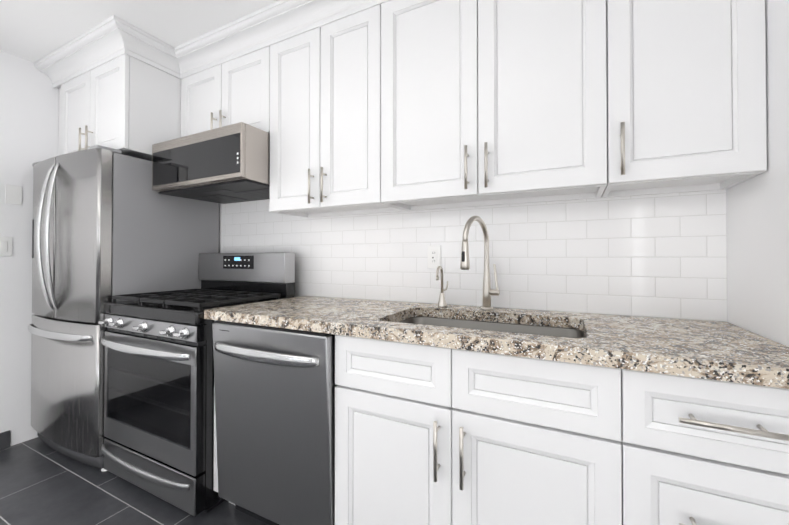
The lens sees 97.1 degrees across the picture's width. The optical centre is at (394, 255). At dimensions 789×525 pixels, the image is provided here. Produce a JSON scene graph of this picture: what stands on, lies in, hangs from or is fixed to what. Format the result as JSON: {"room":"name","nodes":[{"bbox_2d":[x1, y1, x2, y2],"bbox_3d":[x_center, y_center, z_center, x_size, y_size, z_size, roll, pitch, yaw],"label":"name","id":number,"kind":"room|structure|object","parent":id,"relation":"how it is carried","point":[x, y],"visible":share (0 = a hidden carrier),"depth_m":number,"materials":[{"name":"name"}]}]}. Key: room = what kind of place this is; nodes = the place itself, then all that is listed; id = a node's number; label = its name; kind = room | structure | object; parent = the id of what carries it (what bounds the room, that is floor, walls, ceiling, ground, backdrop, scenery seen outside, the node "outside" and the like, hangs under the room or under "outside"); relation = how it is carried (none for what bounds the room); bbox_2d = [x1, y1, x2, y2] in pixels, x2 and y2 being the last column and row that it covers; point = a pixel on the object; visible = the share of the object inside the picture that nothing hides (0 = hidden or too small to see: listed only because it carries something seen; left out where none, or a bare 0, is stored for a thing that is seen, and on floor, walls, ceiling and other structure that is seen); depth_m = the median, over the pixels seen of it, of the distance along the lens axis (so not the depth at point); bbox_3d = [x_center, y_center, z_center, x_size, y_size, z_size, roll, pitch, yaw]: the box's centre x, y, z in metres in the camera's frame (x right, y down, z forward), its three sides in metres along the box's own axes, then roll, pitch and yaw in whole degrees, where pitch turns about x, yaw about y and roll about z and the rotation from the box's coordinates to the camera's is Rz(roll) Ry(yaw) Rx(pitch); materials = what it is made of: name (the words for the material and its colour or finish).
{"room":"kitchen","nodes":[
{"label":"kitchen","id":0,"kind":"room"},
{"bbox_2d":[0,51,60,445],"bbox_3d":[-2.688,-0.038,1.517,0.100,2.380,3.000,0,-1,27],"label":"wall","id":1,"kind":"structure","parent":0,"point":[29,114],"depth_m":2.15,"materials":[{"name":"white paint"}]},
{"bbox_2d":[0,430,9,449],"bbox_3d":[-2.818,1.098,1.124,0.011,0.100,2.199,0,-1,27],"label":"baseboard","id":2,"kind":"structure","parent":1,"relation":"attached to","point":[5,440],"depth_m":2.08,"materials":[{"name":"grey tile"}]},
{"bbox_2d":[0,237,11,255],"bbox_3d":[-2.337,-0.052,2.085,0.012,0.116,0.072,0,-1,27],"label":"light switch","id":3,"kind":"object","parent":1,"relation":"attached to","point":[5,246],"visible":1,"depth_m":2.09,"materials":[{"name":"white plastic"}]},
{"bbox_2d":[5,184,21,204],"bbox_3d":[-2.322,-0.367,2.126,0.006,0.116,0.072,0,-1,27],"label":"switch plate","id":4,"kind":"object","parent":1,"relation":"attached to","point":[13,194],"visible":1,"depth_m":2.12,"materials":[{"name":"white plastic"}]},
{"bbox_2d":[34,0,390,87],"bbox_3d":[-0.617,-1.166,1.604,3.526,0.120,0.425,0,-1,27],"label":"crown molding","id":5,"kind":"structure","parent":1,"relation":"attached to","point":[113,37],"depth_m":1.91,"materials":[{"name":"white wood"}]},
{"bbox_2d":[0,437,268,524],"bbox_3d":[-1.068,1.174,0.688,3.730,0.060,3.200,0,-1,27],"label":"floor","id":6,"kind":"structure","parent":0,"point":[42,482],"depth_m":1.65,"materials":[{"name":"tile"}]},
{"bbox_2d":[28,145,218,471],"bbox_3d":[-1.767,0.293,2.267,0.806,1.733,0.802,0,-1,27],"label":"fridge","id":7,"kind":"object","parent":6,"relation":"on","point":[107,223],"visible":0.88,"depth_m":1.93,"materials":[{"name":"grey metal"}]},
{"bbox_2d":[98,252,294,515],"bbox_3d":[-1.069,0.570,1.900,0.758,1.172,0.677,0,-1,27],"label":"range","id":8,"kind":"object","parent":6,"relation":"on","point":[159,400],"visible":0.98,"depth_m":1.64,"materials":[{"name":"grey metal"}]},
{"bbox_2d":[214,320,234,504],"bbox_3d":[-0.649,0.719,1.816,0.058,0.872,0.599,0,-1,27],"label":"base cabinet","id":9,"kind":"object","parent":6,"relation":"on","point":[215,469],"visible":0.07,"depth_m":1.56,"materials":[{"name":"white wood"}]},
{"bbox_2d":[212,320,336,524],"bbox_3d":[-0.378,0.717,1.606,0.609,0.872,0.686,0,-1,27],"label":"dishwasher","id":10,"kind":"object","parent":6,"relation":"on","point":[275,408],"visible":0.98,"depth_m":1.33,"materials":[{"name":"grey metal"}]},
{"bbox_2d":[335,335,621,524],"bbox_3d":[0.302,0.714,1.304,0.862,0.872,0.657,0,-1,27],"label":"base cabinet","id":11,"kind":"object","parent":6,"relation":"on","point":[428,435],"visible":0.94,"depth_m":1.02,"materials":[{"name":"white wood"}]},
{"bbox_2d":[204,296,788,388],"bbox_3d":[0.173,0.257,1.380,1.926,0.040,0.647,0,-1,27],"label":"countertop","id":12,"kind":"structure","parent":11,"relation":"on","point":[717,350],"depth_m":1.05,"materials":[{"name":"stone"}]},
{"bbox_2d":[436,266,447,306],"bbox_3d":[0.213,0.143,1.598,0.054,0.189,0.095,0,-1,27],"label":"tap","id":13,"kind":"object","parent":12,"relation":"on","point":[442,302],"visible":1,"depth_m":1.61,"materials":[{"name":"silver metal"}]},
{"bbox_2d":[460,216,499,309],"bbox_3d":[0.358,0.036,1.445,0.113,0.401,0.253,0,-1,27],"label":"faucet","id":14,"kind":"object","parent":12,"relation":"on","point":[488,291],"visible":1,"depth_m":1.51,"materials":[{"name":"silver metal"}]},
{"bbox_2d":[400,316,584,337],"bbox_3d":[0.314,0.407,1.281,0.724,0.260,0.424,0,-1,27],"label":"sink","id":15,"kind":"object","parent":12,"relation":"in","point":[519,328],"visible":0.1,"depth_m":1.44,"materials":[{"name":"metal"}]},
{"bbox_2d":[620,369,788,524],"bbox_3d":[0.859,0.711,1.023,0.380,0.872,0.657,0,-1,27],"label":"base cabinet","id":16,"kind":"object","parent":6,"relation":"on","point":[697,451],"visible":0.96,"depth_m":0.79,"materials":[{"name":"white wood"}]},
{"bbox_2d":[0,0,278,62],"bbox_3d":[-1.068,-1.266,0.712,3.730,0.060,3.200,0,-1,27],"label":"ceiling","id":17,"kind":"structure","parent":0,"point":[33,31],"depth_m":1.80,"materials":[{"name":"white paint"}]},
{"bbox_2d":[219,203,222,252],"bbox_3d":[-0.370,-0.032,2.083,3.730,2.380,0.100,0,-1,27],"label":"wall","id":18,"kind":"structure","parent":0,"point":[220,228],"depth_m":2.46,"materials":[{"name":"white paint"}]},
{"bbox_2d":[58,54,180,160],"bbox_3d":[-1.731,-0.845,2.354,0.854,0.526,0.642,0,-1,27],"label":"upper cabinet","id":19,"kind":"object","parent":18,"relation":"attached to","point":[126,104],"visible":0.69,"depth_m":2.04,"materials":[{"name":"white wood"}]},
{"bbox_2d":[181,46,269,136],"bbox_3d":[-0.941,-0.878,2.126,0.757,0.465,0.337,0,-1,27],"label":"upper cabinet","id":20,"kind":"object","parent":18,"relation":"attached to","point":[236,90],"visible":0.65,"depth_m":1.98,"materials":[{"name":"white wood"}]},
{"bbox_2d":[152,122,269,203],"bbox_3d":[-0.969,-0.499,2.061,0.752,0.287,0.472,0,-1,27],"label":"microwave","id":21,"kind":"object","parent":20,"relation":"attached to","point":[227,164],"visible":0.9,"depth_m":1.83,"materials":[{"name":"metal"}]},
{"bbox_2d":[270,4,406,217],"bbox_3d":[-0.302,-0.670,1.802,0.667,0.886,0.337,0,-1,27],"label":"upper cabinet","id":22,"kind":"object","parent":18,"relation":"attached to","point":[325,120],"visible":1,"depth_m":1.67,"materials":[{"name":"white wood"}]},
{"bbox_2d":[223,190,726,321],"bbox_3d":[-0.009,-0.075,1.842,2.666,0.740,0.006,0,-1,27],"label":"tile backsplash","id":23,"kind":"structure","parent":18,"relation":"attached to","point":[661,255],"depth_m":1.53,"materials":[{"name":"white tile"}]},
{"bbox_2d":[428,245,440,268],"bbox_3d":[0.196,0.009,1.729,0.070,0.114,0.009,0,-1,27],"label":"outlet","id":24,"kind":"object","parent":23,"relation":"attached to","point":[434,256],"visible":0.81,"depth_m":1.73,"materials":[{"name":"white plastic"}]},
{"bbox_2d":[381,0,606,210],"bbox_3d":[0.379,-0.674,1.458,0.852,0.886,0.337,0,-1,27],"label":"upper cabinet","id":25,"kind":"object","parent":18,"relation":"attached to","point":[492,102],"visible":1,"depth_m":1.32,"materials":[{"name":"white wood"}]},
{"bbox_2d":[601,0,766,197],"bbox_3d":[0.931,-0.676,1.179,0.380,0.886,0.337,0,-1,27],"label":"upper cabinet","id":26,"kind":"object","parent":18,"relation":"attached to","point":[686,95],"visible":1,"depth_m":1.07,"materials":[{"name":"white wood"}]},
{"bbox_2d":[726,0,788,346],"bbox_3d":[0.552,-0.054,-0.118,0.100,2.380,3.000,0,-1,27],"label":"wall","id":27,"kind":"structure","parent":0,"point":[757,220],"depth_m":0.97,"materials":[{"name":"white paint"}]}
]}

